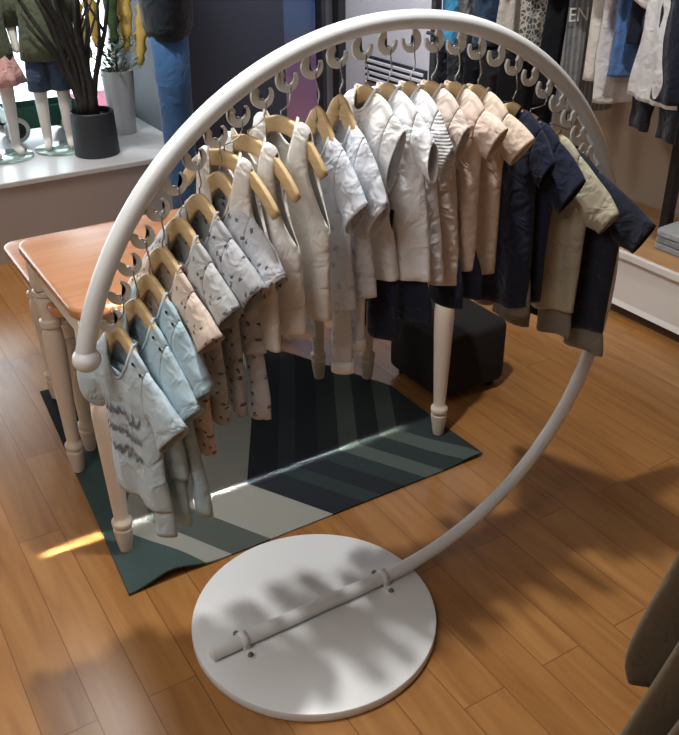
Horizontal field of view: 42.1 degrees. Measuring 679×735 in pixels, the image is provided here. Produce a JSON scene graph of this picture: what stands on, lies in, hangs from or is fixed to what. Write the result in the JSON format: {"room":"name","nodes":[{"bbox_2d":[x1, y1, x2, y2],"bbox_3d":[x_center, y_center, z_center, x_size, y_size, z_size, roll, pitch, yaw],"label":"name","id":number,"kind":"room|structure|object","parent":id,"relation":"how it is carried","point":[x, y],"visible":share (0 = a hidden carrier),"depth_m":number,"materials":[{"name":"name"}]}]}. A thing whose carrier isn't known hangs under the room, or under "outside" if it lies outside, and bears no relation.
{"room":"clothing store","nodes":[
{"label":"clothing store","id":0,"kind":"room"},
{"bbox_2d":[70,106,119,158],"bbox_3d":[-1.365,-1.313,4.925,0.248,0.240,0.248,-17,33,-27],"label":"pot","id":1,"kind":"object","parent":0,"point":[94,131],"depth_m":4.84,"materials":[{"name":"ceramic"}]},
{"bbox_2d":[117,0,287,153],"bbox_3d":[-0.886,-2.488,5.064,0.595,3.000,1.200,-17,33,-27],"label":"wall pillar","id":2,"kind":"structure","parent":0,"point":[226,37],"depth_m":4.91,"materials":[{"name":"paint"}]},
{"bbox_2d":[288,0,345,143],"bbox_3d":[-0.446,-2.925,5.829,1.075,3.000,0.100,-17,33,-27],"label":"door","id":3,"kind":"structure","parent":2,"relation":"attached to","point":[327,12],"depth_m":6.43,"materials":[{"name":"clear glass"}]},
{"bbox_2d":[283,0,314,44],"bbox_3d":[-0.291,-2.471,6.297,0.255,0.292,0.020,-17,33,-27],"label":"poster","id":4,"kind":"object","parent":3,"relation":"attached to","point":[299,17],"depth_m":6.28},
{"bbox_2d":[285,61,316,123],"bbox_3d":[-0.285,-2.036,6.543,0.256,0.452,0.020,-17,33,-27],"label":"poster","id":5,"kind":"object","parent":3,"relation":"attached to","point":[304,97],"depth_m":6.55,"materials":[{"name":"paper"}]},
{"bbox_2d":[0,263,678,734],"bbox_3d":[-0.305,0.589,2.753,5.470,0.100,7.600,-17,33,-27],"label":"floor","id":6,"kind":"structure","parent":0,"point":[540,605],"depth_m":2.63,"materials":[{"name":"brown wood"}]},
{"bbox_2d":[0,164,172,264],"bbox_3d":[-2.720,-0.754,4.674,3.800,0.400,1.100,-17,33,-27],"label":"wall","id":7,"kind":"structure","parent":6,"relation":"on","point":[32,210],"depth_m":4.75,"materials":[{"name":"paint"}]},
{"bbox_2d":[0,117,196,188],"bbox_3d":[-2.719,-0.940,4.564,3.800,0.030,1.110,-17,33,-27],"label":"display shelf","id":8,"kind":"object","parent":7,"relation":"on","point":[140,148],"depth_m":4.87,"materials":[{"name":"wood"}]},
{"bbox_2d":[0,0,33,164],"bbox_3d":[-1.858,-1.681,4.643,0.328,1.164,0.344,5,30,11],"label":"mannequin","id":9,"kind":"object","parent":8,"relation":"on","point":[11,74],"visible":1,"depth_m":4.70},
{"bbox_2d":[0,97,75,142],"bbox_3d":[-1.889,-1.562,5.209,0.678,0.402,0.270,-17,33,-27],"label":"wagon","id":10,"kind":"object","parent":8,"relation":"on","point":[27,114],"visible":0.35,"depth_m":5.21,"materials":[{"name":"green paint"}]},
{"bbox_2d":[0,97,75,128],"bbox_3d":[-1.798,-1.526,5.295,0.440,0.125,0.200,-17,33,-27],"label":"tub","id":11,"kind":"object","parent":10,"relation":"in","point":[26,110],"depth_m":5.23,"materials":[{"name":"green paint"}]},
{"bbox_2d":[10,0,74,155],"bbox_3d":[-1.606,-1.764,4.786,0.300,1.164,0.298,14,32,24],"label":"mannequin","id":12,"kind":"object","parent":8,"relation":"on","point":[43,73],"visible":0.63,"depth_m":4.80},
{"bbox_2d":[19,0,119,158],"bbox_3d":[-1.395,-1.685,4.673,0.526,1.135,0.461,-17,33,-27],"label":"potted plant","id":13,"kind":"object","parent":8,"relation":"on","point":[94,130],"visible":1,"depth_m":4.68,"materials":[{"name":"plant"}]},
{"bbox_2d":[80,0,147,134],"bbox_3d":[-1.328,-1.908,5.102,0.447,1.100,0.335,-17,33,-27],"label":"potted plant","id":14,"kind":"object","parent":8,"relation":"on","point":[117,81],"visible":0.82,"depth_m":5.15,"materials":[{"name":"white ceramic"}]},
{"bbox_2d":[138,0,195,208],"bbox_3d":[-0.852,-1.559,4.477,0.480,1.956,0.480,-6,30,-9],"label":"jeans","id":15,"kind":"object","parent":6,"relation":"on","point":[168,24],"visible":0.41,"depth_m":4.34,"materials":[{"name":"fabric"}]},
{"bbox_2d":[40,350,482,595],"bbox_3d":[-0.385,0.202,3.297,1.301,0.039,1.285,-17,33,-27],"label":"rug","id":16,"kind":"object","parent":6,"relation":"on","point":[333,444],"visible":0.62,"depth_m":3.07,"materials":[{"name":"fabric"}]},
{"bbox_2d":[4,208,325,451],"bbox_3d":[-0.562,-0.166,3.310,1.105,0.657,0.683,-17,33,-27],"label":"side table","id":17,"kind":"object","parent":16,"relation":"on","point":[11,250],"visible":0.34,"depth_m":3.11,"materials":[{"name":"brown wood"}]},
{"bbox_2d":[18,209,454,552],"bbox_3d":[-0.281,-0.069,2.951,1.282,0.834,0.605,-17,33,-27],"label":"side table","id":18,"kind":"object","parent":16,"relation":"on","point":[60,266],"visible":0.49,"depth_m":2.67,"materials":[{"name":"brown wood"}]},
{"bbox_2d":[72,9,618,721],"bbox_3d":[0.130,-0.043,2.170,1.523,1.564,0.668,-17,33,-27],"label":"clothing rack","id":19,"kind":"object","parent":6,"relation":"on","point":[309,627],"visible":0.96,"depth_m":2.27,"materials":[{"name":"metal"}]},
{"bbox_2d":[105,294,137,359],"bbox_3d":[-0.436,-0.048,1.771,0.019,0.214,0.217,-25,38,-37],"label":"hanger","id":20,"kind":"object","parent":19,"relation":"hanging from","point":[120,335],"visible":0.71,"depth_m":1.74,"materials":[{"name":"brown wood"}]},
{"bbox_2d":[76,331,188,513],"bbox_3d":[-0.439,0.107,1.853,0.060,0.388,0.394,-25,38,-37],"label":"snap shoulder tee","id":21,"kind":"object","parent":20,"relation":"hanging from","point":[144,425],"visible":0.96,"depth_m":1.82,"materials":[{"name":"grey fabric"}]},
{"bbox_2d":[110,359,177,537],"bbox_3d":[-0.436,0.168,1.891,0.035,0.371,0.233,-23,36,-34],"label":"trousers","id":22,"kind":"object","parent":21,"relation":"hanging from","point":[166,527],"visible":0.16,"depth_m":1.89,"materials":[{"name":"fabric"}]},
{"bbox_2d":[122,266,156,330],"bbox_3d":[-0.401,-0.101,1.765,0.013,0.222,0.217,-25,38,-37],"label":"hanger","id":23,"kind":"object","parent":19,"relation":"hanging from","point":[133,307],"visible":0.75,"depth_m":1.74,"materials":[{"name":"brown wood"}]},
{"bbox_2d":[120,302,203,480],"bbox_3d":[-0.397,0.045,1.850,0.063,0.369,0.349,-25,38,-37],"label":"snap shoulder tee","id":24,"kind":"object","parent":23,"relation":"hanging from","point":[155,352],"visible":0.27,"depth_m":1.74,"materials":[{"name":"blue fabric"}]},
{"bbox_2d":[129,334,192,525],"bbox_3d":[-0.398,0.137,1.899,0.189,0.416,0.034,25,38,38],"label":"trousers","id":25,"kind":"object","parent":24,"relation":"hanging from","point":[178,492],"visible":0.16,"depth_m":1.91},
{"bbox_2d":[135,238,169,304],"bbox_3d":[-0.374,-0.151,1.756,0.012,0.226,0.217,-25,38,-37],"label":"hanger","id":26,"kind":"object","parent":19,"relation":"hanging from","point":[146,282],"visible":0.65,"depth_m":1.74,"materials":[{"name":"brown wood"}]},
{"bbox_2d":[121,278,216,457],"bbox_3d":[-0.370,-0.003,1.841,0.056,0.369,0.348,-26,38,-37],"label":"snap shoulder tee","id":27,"kind":"object","parent":26,"relation":"hanging from","point":[168,320],"visible":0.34,"depth_m":1.72,"materials":[{"name":"blue fabric"}]},
{"bbox_2d":[149,211,181,278],"bbox_3d":[-0.346,-0.203,1.747,0.011,0.224,0.217,-25,38,-37],"label":"hanger","id":28,"kind":"object","parent":19,"relation":"hanging from","point":[159,255],"visible":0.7,"depth_m":1.73,"materials":[{"name":"brown wood"}]},
{"bbox_2d":[128,252,224,428],"bbox_3d":[-0.343,-0.060,1.829,0.060,0.359,0.330,-25,38,-37],"label":"shirt","id":29,"kind":"object","parent":28,"relation":"hanging from","point":[196,319],"visible":0.41,"depth_m":1.72,"materials":[{"name":"fabric"}]},
{"bbox_2d":[188,421,213,517],"bbox_3d":[-0.373,0.093,1.892,0.034,0.426,0.268,-25,38,-37],"label":"trousers","id":30,"kind":"object","parent":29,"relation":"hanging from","point":[202,499],"visible":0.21,"depth_m":1.87,"materials":[{"name":"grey fabric"}]},
{"bbox_2d":[165,185,200,251],"bbox_3d":[-0.310,-0.256,1.742,0.011,0.215,0.217,-25,38,-37],"label":"hanger","id":31,"kind":"object","parent":19,"relation":"hanging from","point":[178,225],"visible":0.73,"depth_m":1.72,"materials":[{"name":"brown wood"}]},
{"bbox_2d":[142,223,242,396],"bbox_3d":[-0.307,-0.120,1.819,0.060,0.347,0.323,-25,38,-37],"label":"shirt","id":32,"kind":"object","parent":31,"relation":"hanging from","point":[209,286],"visible":0.37,"depth_m":1.72,"materials":[{"name":"grey fabric"}]},
{"bbox_2d":[195,355,216,456],"bbox_3d":[-0.342,0.003,1.864,0.036,0.341,0.218,-25,38,-37],"label":"trousers","id":33,"kind":"object","parent":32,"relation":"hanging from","point":[206,441],"visible":0.16,"depth_m":1.86,"materials":[{"name":"fabric"}]},
{"bbox_2d":[176,259,230,424],"bbox_3d":[-0.310,-0.058,1.852,0.038,0.331,0.208,-25,38,-37],"label":"trousers","id":34,"kind":"object","parent":31,"relation":"hanging from","point":[220,409],"visible":0.14,"depth_m":1.86,"materials":[{"name":"grey fabric"}]},
{"bbox_2d":[184,160,219,224],"bbox_3d":[-0.272,-0.303,1.743,0.012,0.217,0.217,-25,38,-37],"label":"hanger","id":35,"kind":"object","parent":19,"relation":"hanging from","point":[196,202],"visible":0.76,"depth_m":1.72,"materials":[{"name":"brown wood"}]},
{"bbox_2d":[155,199,267,375],"bbox_3d":[-0.271,-0.167,1.820,0.062,0.349,0.365,-25,38,-37],"label":"baby outfit","id":36,"kind":"object","parent":35,"relation":"hanging from","point":[230,261],"visible":0.38,"depth_m":1.71,"materials":[{"name":"grey fabric"}]},
{"bbox_2d":[198,238,247,416],"bbox_3d":[-0.270,-0.088,1.864,0.197,0.369,0.034,25,38,37],"label":"trousers","id":37,"kind":"object","parent":35,"relation":"hanging from","point":[236,389],"visible":0.17,"depth_m":1.87,"materials":[{"name":"grey fabric"}]},
{"bbox_2d":[207,137,231,198],"bbox_3d":[-0.234,-0.347,1.746,0.011,0.218,0.217,-25,38,-37],"label":"hanger","id":38,"kind":"object","parent":19,"relation":"hanging from","point":[217,180],"visible":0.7,"depth_m":1.73,"materials":[{"name":"brown wood"}]},
{"bbox_2d":[204,189,287,354],"bbox_3d":[-0.232,-0.210,1.823,0.063,0.349,0.380,-25,38,-37],"label":"shirt","id":39,"kind":"object","parent":38,"relation":"hanging from","point":[244,230],"visible":0.28,"depth_m":1.72,"materials":[{"name":"grey fabric"}]},
{"bbox_2d":[244,354,270,419],"bbox_3d":[-0.230,-0.106,1.883,0.033,0.428,0.215,-24,37,-35],"label":"trousers","id":40,"kind":"object","parent":38,"relation":"hanging from","point":[258,386],"visible":0.17,"depth_m":1.88,"materials":[{"name":"grey fabric"}]},
{"bbox_2d":[183,117,279,219],"bbox_3d":[-0.212,-0.407,1.732,0.041,0.164,0.314,-25,38,-37],"label":"hanger","id":41,"kind":"object","parent":19,"relation":"hanging from","point":[229,162],"visible":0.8,"depth_m":1.69,"materials":[{"name":"brown wood"}]},
{"bbox_2d":[196,145,281,352],"bbox_3d":[-0.222,-0.251,1.807,0.060,0.405,0.292,-25,38,-37],"label":"vest","id":42,"kind":"object","parent":41,"relation":"hanging from","point":[242,197],"visible":0.27,"depth_m":1.75,"materials":[{"name":"beige fabric"}]},
{"bbox_2d":[232,98,300,202],"bbox_3d":[-0.167,-0.443,1.743,0.041,0.172,0.295,-25,38,-37],"label":"hanger","id":43,"kind":"object","parent":19,"relation":"hanging from","point":[247,143],"visible":0.7,"depth_m":1.70,"materials":[{"name":"brown wood"}]},
{"bbox_2d":[221,127,306,335],"bbox_3d":[-0.174,-0.284,1.823,0.063,0.405,0.291,-25,38,-37],"label":"baby outfit","id":44,"kind":"object","parent":43,"relation":"hanging from","point":[291,299],"visible":0.35,"depth_m":1.76,"materials":[{"name":"beige fabric"}]},
{"bbox_2d":[249,82,327,179],"bbox_3d":[-0.111,-0.482,1.758,0.022,0.167,0.260,-25,38,-37],"label":"hanger","id":45,"kind":"object","parent":19,"relation":"hanging from","point":[282,124],"visible":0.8,"depth_m":1.73,"materials":[{"name":"brown wood"}]},
{"bbox_2d":[251,109,331,321],"bbox_3d":[-0.115,-0.320,1.843,0.061,0.420,0.272,-25,38,-37],"label":"baby outfit","id":46,"kind":"object","parent":45,"relation":"hanging from","point":[308,215],"visible":0.37,"depth_m":1.78,"materials":[{"name":"white fabric"}]},
{"bbox_2d":[305,69,335,144],"bbox_3d":[-0.046,-0.484,1.800,0.019,0.244,0.193,-25,38,-37],"label":"hanger","id":47,"kind":"object","parent":19,"relation":"hanging from","point":[317,119],"visible":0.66,"depth_m":1.78,"materials":[{"name":"brown wood"}]},
{"bbox_2d":[299,218,353,374],"bbox_3d":[-0.039,-0.226,1.950,0.043,0.486,0.187,-25,38,-37],"label":"trousers","id":48,"kind":"object","parent":47,"relation":"hanging from","point":[342,361],"visible":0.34,"depth_m":1.98,"materials":[{"name":"grey fabric"}]},
{"bbox_2d":[314,130,368,310],"bbox_3d":[-0.041,-0.320,1.896,0.054,0.387,0.288,-25,38,-37],"label":"baby outfit","id":49,"kind":"object","parent":47,"relation":"hanging from","point":[344,197],"visible":0.33,"depth_m":1.82,"materials":[{"name":"grey fabric"}]},
{"bbox_2d":[326,58,357,132],"bbox_3d":[0.001,-0.512,1.818,0.013,0.242,0.193,-25,38,-37],"label":"hanger","id":50,"kind":"object","parent":19,"relation":"hanging from","point":[339,107],"visible":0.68,"depth_m":1.80,"materials":[{"name":"brown wood"}]},
{"bbox_2d":[339,142,372,351],"bbox_3d":[0.004,-0.265,1.958,0.043,0.461,0.188,-25,38,-37],"label":"trousers","id":51,"kind":"object","parent":50,"relation":"hanging from","point":[358,315],"visible":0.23,"depth_m":1.99,"materials":[{"name":"white fabric"}]},
{"bbox_2d":[333,119,389,298],"bbox_3d":[0.004,-0.349,1.912,0.061,0.388,0.283,-25,38,-37],"label":"shirt","id":52,"kind":"object","parent":50,"relation":"hanging from","point":[355,145],"visible":0.39,"depth_m":1.83,"materials":[{"name":"white fabric"}]},
{"bbox_2d":[354,50,400,140],"bbox_3d":[0.053,-0.565,1.825,0.016,0.177,0.194,-25,38,-37],"label":"hanger","id":53,"kind":"object","parent":19,"relation":"hanging from","point":[363,92],"visible":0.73,"depth_m":1.82,"materials":[{"name":"brown wood"}]},
{"bbox_2d":[344,83,405,281],"bbox_3d":[0.055,-0.399,1.919,0.070,0.417,0.225,-25,38,-37],"label":"baby outfit","id":54,"kind":"object","parent":53,"relation":"hanging from","point":[375,118],"visible":0.41,"depth_m":1.83,"materials":[{"name":"white fabric"}]},
{"bbox_2d":[365,209,398,340],"bbox_3d":[0.064,-0.226,2.021,0.045,0.311,0.193,-25,38,-37],"label":"shorts","id":55,"kind":"object","parent":54,"relation":"hanging from","point":[382,310],"visible":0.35,"depth_m":2.02,"materials":[{"name":"blue fabric"}]},
{"bbox_2d":[378,45,397,99],"bbox_3d":[0.102,-0.581,1.851,0.012,0.183,0.196,-25,38,-37],"label":"hanger","id":56,"kind":"object","parent":19,"relation":"hanging from","point":[386,89],"visible":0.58,"depth_m":1.84,"materials":[{"name":"brown wood"}]},
{"bbox_2d":[372,81,438,281],"bbox_3d":[0.105,-0.413,1.947,0.068,0.417,0.280,-25,38,-37],"label":"baby outfit","id":57,"kind":"object","parent":56,"relation":"hanging from","point":[407,197],"visible":0.34,"depth_m":1.88,"materials":[{"name":"white fabric"}]},
{"bbox_2d":[366,280,431,324],"bbox_3d":[0.106,-0.257,2.034,0.042,0.266,0.278,-25,38,-37],"label":"shorts","id":58,"kind":"object","parent":57,"relation":"hanging from","point":[414,299],"visible":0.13,"depth_m":2.00,"materials":[{"name":"blue fabric"}]},
{"bbox_2d":[400,42,420,97],"bbox_3d":[0.149,-0.594,1.877,0.011,0.186,0.196,-25,38,-37],"label":"hanger","id":59,"kind":"object","parent":19,"relation":"hanging from","point":[409,87],"visible":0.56,"depth_m":1.87,"materials":[{"name":"brown wood"}]},
{"bbox_2d":[395,80,455,284],"bbox_3d":[0.151,-0.415,1.978,0.248,0.437,0.070,25,38,37],"label":"baby outfit","id":60,"kind":"object","parent":59,"relation":"hanging from","point":[425,105],"visible":0.25,"depth_m":1.89,"materials":[{"name":"white fabric"}]},
{"bbox_2d":[422,42,439,96],"bbox_3d":[0.199,-0.605,1.906,0.011,0.185,0.188,-25,38,-37],"label":"hanger","id":61,"kind":"object","parent":19,"relation":"hanging from","point":[430,87],"visible":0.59,"depth_m":1.90,"materials":[{"name":"brown wood"}]},
{"bbox_2d":[417,79,469,285],"bbox_3d":[0.205,-0.419,2.015,0.218,0.458,0.071,25,38,37],"label":"baby outfit","id":62,"kind":"object","parent":61,"relation":"hanging from","point":[455,120],"visible":0.28,"depth_m":1.96,"materials":[{"name":"fabric"}]},
{"bbox_2d":[429,257,462,308],"bbox_3d":[0.207,-0.285,2.090,0.040,0.256,0.226,-25,38,-37],"label":"shorts","id":63,"kind":"object","parent":62,"relation":"hanging from","point":[451,297],"visible":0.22,"depth_m":2.08,"materials":[{"name":"blue fabric"}]},
{"bbox_2d":[445,45,463,97],"bbox_3d":[0.254,-0.613,1.940,0.011,0.183,0.196,-25,38,-37],"label":"hanger","id":64,"kind":"object","parent":19,"relation":"hanging from","point":[454,87],"visible":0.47,"depth_m":1.93,"materials":[{"name":"brown wood"}]},
{"bbox_2d":[444,80,507,271],"bbox_3d":[0.256,-0.438,2.037,0.067,0.425,0.298,-25,38,-37],"label":"baby outfit","id":65,"kind":"object","parent":64,"relation":"hanging from","point":[488,132],"visible":0.4,"depth_m":1.96,"materials":[{"name":"beige fabric"}]},
{"bbox_2d":[461,249,481,299],"bbox_3d":[0.261,-0.300,2.118,0.214,0.241,0.042,25,39,38],"label":"shorts","id":66,"kind":"object","parent":65,"relation":"hanging from","point":[472,280],"visible":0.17,"depth_m":2.09,"materials":[{"name":"blue fabric"}]},
{"bbox_2d":[468,50,487,98],"bbox_3d":[0.307,-0.616,1.975,0.017,0.182,0.196,-25,38,-37],"label":"hanger","id":67,"kind":"object","parent":19,"relation":"hanging from","point":[478,89],"visible":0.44,"depth_m":1.97,"materials":[{"name":"brown wood"}]},
{"bbox_2d":[467,83,535,274],"bbox_3d":[0.308,-0.436,2.075,0.068,0.441,0.328,-25,38,-37],"label":"baby outfit","id":68,"kind":"object","parent":67,"relation":"hanging from","point":[518,139],"visible":0.32,"depth_m":2.01,"materials":[{"name":"beige fabric"}]},
{"bbox_2d":[504,66,522,115],"bbox_3d":[0.401,-0.602,2.049,0.014,0.188,0.196,-25,38,-37],"label":"hanger","id":69,"kind":"object","parent":19,"relation":"hanging from","point":[512,107],"visible":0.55,"depth_m":2.04,"materials":[{"name":"brown wood"}]},
{"bbox_2d":[481,100,554,307],"bbox_3d":[0.404,-0.395,2.168,0.070,0.501,0.261,-25,38,-37],"label":"baby outfit","id":70,"kind":"object","parent":69,"relation":"hanging from","point":[508,286],"visible":0.44,"depth_m":2.13,"materials":[{"name":"blue fabric"}]},
{"bbox_2d":[474,282,530,317],"bbox_3d":[0.408,-0.276,2.236,0.038,0.271,0.192,-25,38,-37],"label":"shorts","id":71,"kind":"object","parent":70,"relation":"hanging from","point":[523,312],"visible":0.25,"depth_m":2.24,"materials":[{"name":"grey fabric"}]},
{"bbox_2d":[530,90,548,122],"bbox_3d":[0.463,-0.582,2.109,0.043,0.157,0.196,-25,38,-37],"label":"hanger","id":72,"kind":"object","parent":19,"relation":"hanging from","point":[534,115],"visible":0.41,"depth_m":2.08,"materials":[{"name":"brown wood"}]},
{"bbox_2d":[530,116,585,302],"bbox_3d":[0.452,-0.394,2.200,0.072,0.472,0.340,-23,37,-34],"label":"baby outfit","id":73,"kind":"object","parent":72,"relation":"hanging from","point":[567,179],"visible":0.27,"depth_m":2.10,"materials":[{"name":"blue fabric"}]},
{"bbox_2d":[550,119,571,139],"bbox_3d":[0.529,-0.550,2.176,0.064,0.119,0.196,-25,38,-37],"label":"hanger","id":74,"kind":"object","parent":19,"relation":"hanging from","point":[554,129],"visible":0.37,"depth_m":2.13,"materials":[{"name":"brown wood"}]},
{"bbox_2d":[530,129,619,313],"bbox_3d":[0.512,-0.380,2.251,0.081,0.462,0.437,-25,38,-37],"label":"baby outfit","id":75,"kind":"object","parent":74,"relation":"hanging from","point":[593,207],"visible":0.33,"depth_m":2.18,"materials":[{"name":"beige fabric"}]},
{"bbox_2d":[492,302,570,339],"bbox_3d":[0.517,-0.240,2.333,0.049,0.281,0.252,-25,38,-37],"label":"shorts","id":76,"kind":"object","parent":75,"relation":"hanging from","point":[558,322],"visible":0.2,"depth_m":2.33,"materials":[{"name":"grey fabric"}]},
{"bbox_2d":[391,298,506,395],"bbox_3d":[0.430,-0.084,3.540,0.344,0.285,0.370,-17,33,-27],"label":"ottoman","id":77,"kind":"object","parent":6,"relation":"on","point":[479,334],"visible":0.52,"depth_m":3.41,"materials":[{"name":"leather"}]},
{"bbox_2d":[610,200,678,342],"bbox_3d":[1.303,-0.613,4.423,0.575,0.320,3.800,-17,33,-27],"label":"display platform","id":78,"kind":"object","parent":6,"relation":"on","point":[646,290],"visible":0.07,"depth_m":3.90,"materials":[{"name":"white paint"}]},
{"bbox_2d":[426,0,678,234],"bbox_3d":[0.925,-1.625,4.352,0.262,1.520,1.872,-17,33,-27],"label":"clothes rack","id":79,"kind":"object","parent":78,"relation":"on","point":[672,184],"visible":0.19,"depth_m":4.00,"materials":[{"name":"black metal"}]},
{"bbox_2d":[433,41,446,83],"bbox_3d":[0.684,-1.649,4.965,0.348,0.371,0.079,-8,30,-12],"label":"trousers","id":80,"kind":"object","parent":79,"relation":"hanging from","point":[440,75],"visible":0.12,"depth_m":4.90,"materials":[{"name":"black fabric"}]},
{"bbox_2d":[442,0,458,52],"bbox_3d":[0.679,-2.047,4.747,0.435,0.673,0.078,-8,30,-14],"label":"shirt","id":81,"kind":"object","parent":79,"relation":"hanging from","point":[448,5],"visible":0.14,"depth_m":4.77,"materials":[{"name":"teal fabric"}]},
{"bbox_2d":[447,43,463,84],"bbox_3d":[0.748,-1.590,4.879,0.347,0.391,0.080,-8,30,-12],"label":"trousers","id":82,"kind":"object","parent":79,"relation":"hanging from","point":[452,60],"visible":0.16,"depth_m":4.81,"materials":[{"name":"grey fabric"}]},
{"bbox_2d":[463,46,495,84],"bbox_3d":[0.820,-1.518,4.790,0.348,0.431,0.064,-8,30,-12],"label":"trousers","id":83,"kind":"object","parent":79,"relation":"hanging from","point":[471,69],"visible":0.09,"depth_m":4.69,"materials":[{"name":"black fabric"}]},
{"bbox_2d":[472,0,499,46],"bbox_3d":[0.816,-1.967,4.531,0.436,0.603,0.080,-9,31,-15],"label":"shirt","id":84,"kind":"object","parent":79,"relation":"hanging from","point":[485,9],"visible":0.28,"depth_m":4.56,"materials":[{"name":"fabric"}]},
{"bbox_2d":[479,49,528,110],"bbox_3d":[0.893,-1.443,4.696,0.348,0.471,0.072,-8,30,-12],"label":"trousers","id":85,"kind":"object","parent":79,"relation":"hanging from","point":[489,76],"visible":0.12,"depth_m":4.60,"materials":[{"name":"grey fabric"}]},
{"bbox_2d":[496,0,520,33],"bbox_3d":[0.918,-1.914,4.373,0.435,0.543,0.080,-9,30,-14],"label":"blouse","id":86,"kind":"object","parent":79,"relation":"hanging from","point":[508,16],"visible":0.41,"depth_m":4.41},
{"bbox_2d":[496,54,551,125],"bbox_3d":[0.966,-1.376,4.597,0.347,0.491,0.068,-8,30,-12],"label":"trousers","id":87,"kind":"object","parent":79,"relation":"hanging from","point":[506,84],"visible":0.28,"depth_m":4.53,"materials":[{"name":"black fabric"}]},
{"bbox_2d":[519,0,547,60],"bbox_3d":[0.998,-1.815,4.277,0.436,0.623,0.090,-9,31,-15],"label":"blouse","id":88,"kind":"object","parent":79,"relation":"hanging from","point":[533,12],"visible":0.28,"depth_m":4.30,"materials":[{"name":"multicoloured fabric"}]},
{"bbox_2d":[532,0,569,104],"bbox_3d":[1.099,-1.658,4.180,0.378,0.803,0.083,-9,31,-15],"label":"dress","id":89,"kind":"object","parent":79,"relation":"hanging from","point":[552,40],"visible":0.23,"depth_m":4.18,"materials":[{"name":"black fabric"}]},
{"bbox_2d":[553,0,611,113],"bbox_3d":[1.172,-1.595,4.078,0.436,0.813,0.079,-10,31,-16],"label":"dress","id":90,"kind":"object","parent":79,"relation":"hanging from","point":[579,12],"visible":0.33,"depth_m":4.09,"materials":[{"name":"grey fabric"}]},
{"bbox_2d":[582,0,604,80],"bbox_3d":[1.245,-1.611,3.931,0.436,0.643,0.088,-9,31,-15],"label":"shirt","id":91,"kind":"object","parent":79,"relation":"hanging from","point":[598,5],"visible":0.16,"depth_m":3.96,"materials":[{"name":"white fabric"}]},
{"bbox_2d":[592,0,631,103],"bbox_3d":[1.273,-1.551,3.916,0.436,0.733,0.076,-9,31,-15],"label":"shirt","id":92,"kind":"object","parent":79,"relation":"hanging from","point":[606,90],"visible":0.44,"depth_m":3.98,"materials":[{"name":"white fabric"}]},
{"bbox_2d":[607,0,639,77],"bbox_3d":[1.316,-1.571,3.821,0.433,0.602,0.080,-7,30,-11],"label":"shirt","id":93,"kind":"object","parent":79,"relation":"hanging from","point":[623,55],"visible":0.4,"depth_m":3.87,"materials":[{"name":"fabric"}]},
{"bbox_2d":[626,0,645,44],"bbox_3d":[1.358,-1.603,3.722,0.436,0.453,0.078,-9,31,-15],"label":"shirt","id":94,"kind":"object","parent":79,"relation":"hanging from","point":[634,33],"visible":0.28,"depth_m":3.75,"materials":[{"name":"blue fabric"}]},
{"bbox_2d":[627,0,676,109],"bbox_3d":[1.316,-1.393,3.548,0.083,0.648,0.474,-8,30,-13],"label":"shirt","id":95,"kind":"object","parent":79,"relation":"hanging from","point":[646,74],"visible":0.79,"depth_m":3.63,"materials":[{"name":"white fabric"}]},
{"bbox_2d":[628,96,678,144],"bbox_3d":[1.328,-1.131,3.676,0.070,0.321,0.328,-9,31,-15],"label":"trousers","id":96,"kind":"object","parent":95,"relation":"hanging from","point":[641,112],"visible":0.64,"depth_m":3.69,"materials":[{"name":"black fabric"}]},
{"bbox_2d":[642,0,678,105],"bbox_3d":[1.349,-1.360,3.469,0.114,0.628,0.515,-9,31,-15],"label":"cardigan","id":97,"kind":"object","parent":79,"relation":"hanging from","point":[668,95],"visible":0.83,"depth_m":3.50,"materials":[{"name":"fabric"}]},
{"bbox_2d":[346,0,678,215],"bbox_3d":[2.027,-1.518,3.286,0.100,3.000,7.700,-17,33,-27],"label":"wall","id":98,"kind":"structure","parent":0,"point":[640,160],"depth_m":4.54,"materials":[{"name":"beige paint"}]},
{"bbox_2d":[365,55,427,84],"bbox_3d":[0.371,-1.980,5.995,0.032,0.175,0.710,-17,33,-27],"label":"air vent","id":99,"kind":"object","parent":98,"relation":"in","point":[379,68],"visible":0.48,"depth_m":6.00,"materials":[{"name":"metal"}]},
{"label":"outside","id":100,"kind":"structure","parent":0,"visible":0},
{"bbox_2d":[0,0,108,103],"bbox_3d":[-4.657,-3.089,9.399,16.000,0.100,9.700,-17,33,-27],"label":"ground","id":101,"kind":"structure","parent":100,"point":[21,91],"depth_m":8.96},
{"bbox_3d":[0.919,0.463,1.577,0.572,1.251,0.678,-17,33,-27],"label":"rail","id":102,"kind":"object","parent":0,"visible":0},
{"bbox_2d":[620,641,678,734],"bbox_3d":[0.793,0.435,1.508,0.635,1.070,0.058,0,29,0],"label":"coat","id":103,"kind":"object","parent":102,"relation":"hanging from","point":[657,712],"visible":0.99,"depth_m":1.59,"materials":[{"name":"brown fabric"}]},
{"bbox_2d":[624,551,678,687],"bbox_3d":[0.816,0.249,1.466,0.584,0.785,0.053,-1,29,-1],"label":"coat","id":104,"kind":"object","parent":102,"relation":"hanging from","point":[655,636],"visible":0.91,"depth_m":1.58,"materials":[{"name":"brown fabric"}]},
{"bbox_3d":[0.588,-0.526,2.232,0.074,0.118,0.196,-25,38,-37],"label":"hanger","id":105,"kind":"object","parent":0,"visible":0},
{"bbox_2d":[529,146,655,332],"bbox_3d":[0.567,-0.351,2.305,0.071,0.472,0.537,-25,38,-37],"label":"baby outfit","id":106,"kind":"object","parent":105,"relation":"hanging from","point":[632,227],"visible":0.21,"depth_m":2.21,"materials":[{"name":"blue fabric"}]},
{"bbox_2d":[498,312,602,356],"bbox_3d":[0.572,-0.214,2.385,0.046,0.281,0.362,-25,38,-37],"label":"shorts","id":107,"kind":"object","parent":106,"relation":"hanging from","point":[590,341],"visible":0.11,"depth_m":2.35,"materials":[{"name":"grey fabric"}]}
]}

